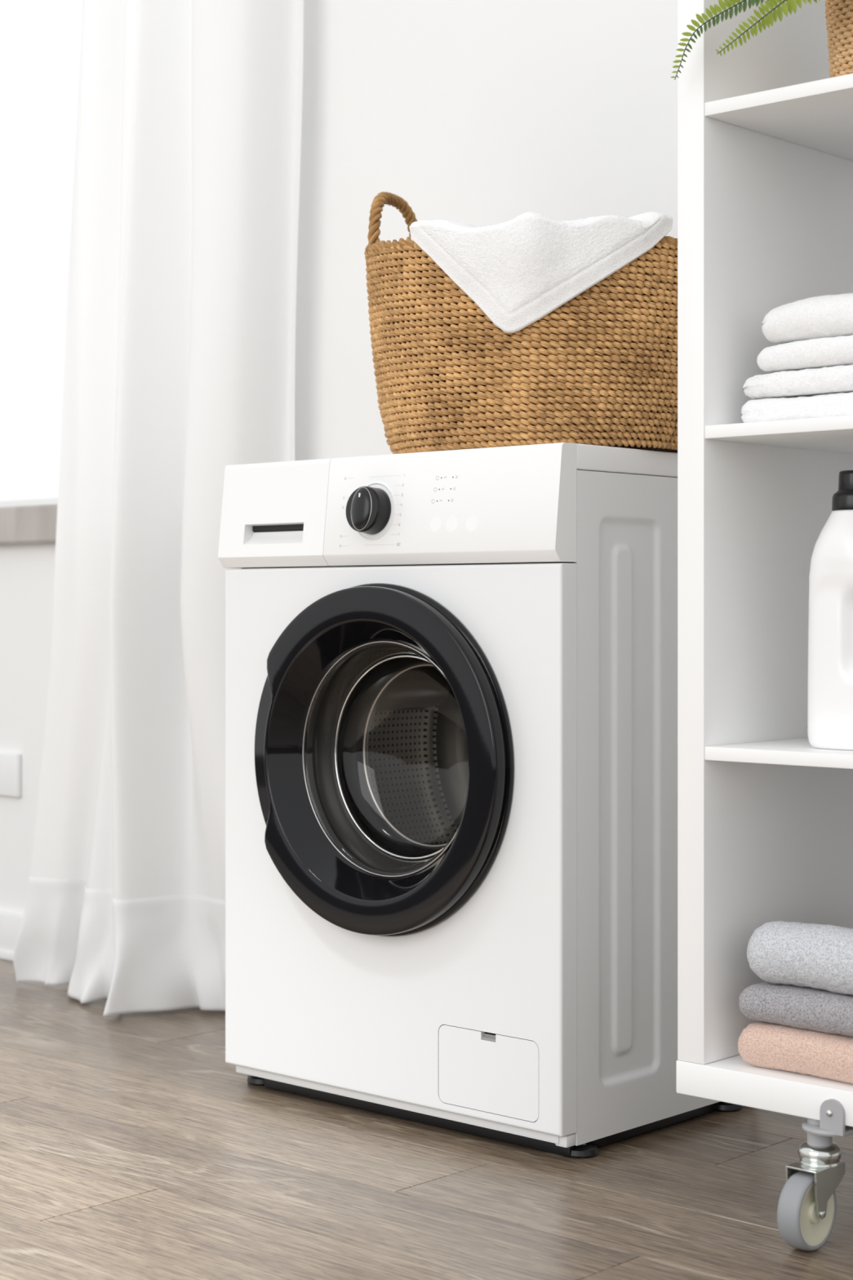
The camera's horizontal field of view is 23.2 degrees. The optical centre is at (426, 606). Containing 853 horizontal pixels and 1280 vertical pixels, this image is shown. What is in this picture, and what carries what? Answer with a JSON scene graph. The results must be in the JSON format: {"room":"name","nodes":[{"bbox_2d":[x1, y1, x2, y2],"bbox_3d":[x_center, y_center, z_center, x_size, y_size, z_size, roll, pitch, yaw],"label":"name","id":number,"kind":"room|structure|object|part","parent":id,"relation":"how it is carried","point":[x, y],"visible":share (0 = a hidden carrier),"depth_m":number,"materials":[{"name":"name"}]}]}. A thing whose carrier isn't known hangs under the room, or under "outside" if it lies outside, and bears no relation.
{"room":"laundry room","nodes":[
{"label":"laundry room","id":0,"kind":"room"},
{"bbox_2d":[0,0,677,915],"bbox_3d":[-0.571,-0.843,3.861,9.000,3.000,0.250,0,0,42],"label":"wall","id":1,"kind":"structure","parent":0,"point":[475,113],"depth_m":3.19,"materials":[{"name":"white paint"}]},
{"bbox_2d":[0,751,21,797],"bbox_3d":[-0.815,0.314,3.906,0.160,0.082,0.013,0,0,42],"label":"wall socket","id":2,"kind":"object","parent":1,"relation":"attached to","point":[10,762],"visible":1,"depth_m":3.86,"materials":[{"name":"white plastic"}]},
{"bbox_2d":[0,911,23,960],"bbox_3d":[-0.662,0.615,3.762,9.000,0.085,0.020,0,0,42],"label":"baseboard","id":3,"kind":"structure","parent":1,"relation":"attached to","point":[10,922],"depth_m":3.86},
{"bbox_2d":[0,496,57,545],"bbox_3d":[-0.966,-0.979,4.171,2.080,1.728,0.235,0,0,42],"label":"window sill","id":4,"kind":"structure","parent":1,"relation":"in","point":[26,521],"depth_m":3.81,"materials":[{"name":"beige stone"}]},
{"bbox_3d":[-0.907,-1.014,4.236,2.000,1.658,0.060,0,0,42],"label":"frame","id":5,"kind":"part","parent":4,"relation":"part of","materials":[{"name":"white"}]},
{"bbox_2d":[13,0,303,1015],"bbox_3d":[-0.471,-0.570,3.407,0.590,2.446,0.222,0,0,42],"label":"curtain","id":6,"kind":"object","parent":1,"relation":"hanging from","point":[180,347],"visible":0.73,"depth_m":3.35,"materials":[{"name":"white fabric"}]},
{"bbox_2d":[0,958,852,1279],"bbox_3d":[-1.630,0.687,0.480,12.000,0.060,6.700,0,0,42],"label":"floor","id":7,"kind":"structure","parent":0,"point":[131,1148],"depth_m":2.35,"materials":[{"name":"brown wood"}]},
{"bbox_2d":[217,442,742,1158],"bbox_3d":[0.064,0.232,2.770,0.600,0.850,0.435,0,0,42],"label":"washing machine","id":8,"kind":"object","parent":7,"relation":"on","point":[451,676],"visible":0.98,"depth_m":2.58,"materials":[{"name":"white metal"}]},
{"bbox_3d":[-0.196,-0.123,2.772,0.203,0.141,0.040,0,0,42],"label":"detergent drawer","id":9,"kind":"part","parent":8,"relation":"part of","materials":[{"name":"white plastic"}]},
{"bbox_3d":[-0.082,-0.123,2.617,0.037,0.055,0.007,0,0,42],"label":"dial trim","id":10,"kind":"part","parent":8,"relation":"part of","materials":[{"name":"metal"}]},
{"bbox_3d":[-0.065,0.194,2.628,0.447,0.447,0.044,0,0,42],"label":"door","id":11,"kind":"part","parent":8,"relation":"part of","materials":[{"name":"black plastic"}]},
{"bbox_3d":[-0.049,0.286,2.645,0.588,0.674,0.030,0,0,42],"label":"panel","id":12,"kind":"part","parent":8,"relation":"part of","materials":[{"name":"white metal"}]},
{"bbox_3d":[-0.025,0.194,2.671,0.300,0.300,0.080,0,0,42],"label":"door glass","id":13,"kind":"part","parent":8,"relation":"part of","materials":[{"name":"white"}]},
{"bbox_3d":[0.076,0.564,2.516,0.159,0.096,0.008,0,0,42],"label":"filter door","id":14,"kind":"part","parent":8,"relation":"part of","materials":[{"name":"white plastic"}]},
{"bbox_2d":[364,191,677,453],"bbox_3d":[0.146,-0.381,2.717,0.394,0.375,0.508,0,0,-45],"label":"laundry basket","id":15,"kind":"object","parent":8,"relation":"on","point":[600,368],"visible":0.75,"depth_m":2.54,"materials":[{"name":"wicker"}]},
{"bbox_3d":[-0.045,-0.511,2.852,0.027,0.116,0.136,0,0,30],"label":"handle","id":16,"kind":"part","parent":15,"relation":"part of","materials":[{"name":"wicker"}]},
{"bbox_2d":[408,211,673,333],"bbox_3d":[0.138,-0.408,2.554,0.207,0.154,0.260,0,0,-36],"label":"towel","id":17,"kind":"object","parent":15,"relation":"on","point":[520,270],"visible":1,"depth_m":2.50,"materials":[{"name":"white fabric"}]},
{"bbox_3d":[0.300,0.239,2.598,0.007,0.800,0.369,0,0,42],"label":"panel","id":18,"kind":"part","parent":8,"relation":"part of","materials":[{"name":"white metal"}]},
{"bbox_2d":[676,0,852,1250],"bbox_3d":[0.538,-0.124,2.236,0.407,1.562,0.444,0,0,42],"label":"shelf unit","id":19,"kind":"object","parent":7,"relation":"on","point":[765,130],"visible":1,"depth_m":2.26,"materials":[{"name":"white laminate"}]},
{"bbox_2d":[671,0,852,79],"bbox_3d":[0.462,-0.662,2.167,0.340,0.247,0.236,0,0,-25],"label":"potted fern","id":20,"kind":"object","parent":19,"relation":"on","point":[839,13],"visible":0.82,"depth_m":2.17,"materials":[{"name":"plant"}]},
{"bbox_2d":[737,1021,852,1084],"bbox_3d":[0.531,0.466,2.225,0.292,0.047,0.317,0,0,42],"label":"folded towel","id":21,"kind":"object","parent":19,"relation":"on","point":[774,1046],"visible":0.67,"depth_m":2.16,"materials":[{"name":"fabric"}]},
{"bbox_2d":[738,981,852,1036],"bbox_3d":[0.531,0.421,2.224,0.288,0.040,0.318,0,0,42],"label":"folded towel","id":22,"kind":"object","parent":21,"relation":"on","point":[810,1008],"visible":0.62,"depth_m":2.16,"materials":[{"name":"grey fabric"}]},
{"bbox_2d":[746,920,852,995],"bbox_3d":[0.535,0.366,2.223,0.284,0.068,0.318,0,0,42],"label":"folded towel","id":23,"kind":"object","parent":22,"relation":"on","point":[813,955],"visible":1,"depth_m":2.16,"materials":[{"name":"grey fabric"}]},
{"bbox_2d":[741,391,852,422],"bbox_3d":[0.533,-0.208,2.232,0.295,0.028,0.279,0,0,42],"label":"folded towel","id":24,"kind":"object","parent":19,"relation":"on","point":[840,404],"visible":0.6,"depth_m":2.18,"materials":[{"name":"white fabric"}]},
{"bbox_2d":[742,364,852,399],"bbox_3d":[0.533,-0.237,2.234,0.294,0.028,0.278,0,0,42],"label":"folded towel","id":25,"kind":"object","parent":24,"relation":"on","point":[837,379],"visible":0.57,"depth_m":2.18,"materials":[{"name":"white fabric"}]},
{"bbox_2d":[756,334,852,373],"bbox_3d":[0.539,-0.266,2.229,0.280,0.030,0.279,0,0,42],"label":"folded towel","id":26,"kind":"object","parent":25,"relation":"on","point":[828,352],"visible":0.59,"depth_m":2.18,"materials":[{"name":"white fabric"}]},
{"bbox_2d":[761,293,852,343],"bbox_3d":[0.540,-0.307,2.229,0.280,0.050,0.279,0,0,42],"label":"folded towel","id":27,"kind":"object","parent":26,"relation":"on","point":[829,315],"visible":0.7,"depth_m":2.18,"materials":[{"name":"white fabric"}]},
{"bbox_2d":[807,470,852,750],"bbox_3d":[0.456,0.004,2.188,0.100,0.292,0.085,0,0,42],"label":"detergent bottle","id":28,"kind":"object","parent":19,"relation":"on","point":[830,618],"visible":1,"depth_m":2.17,"materials":[{"name":"white plastic"}]},
{"bbox_2d":[824,0,852,77],"bbox_3d":[0.494,-0.594,2.210,0.139,0.110,0.139,0,0,42],"label":"pot","id":29,"kind":"object","parent":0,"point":[839,13],"depth_m":2.18,"materials":[{"name":"wicker"}]}
]}

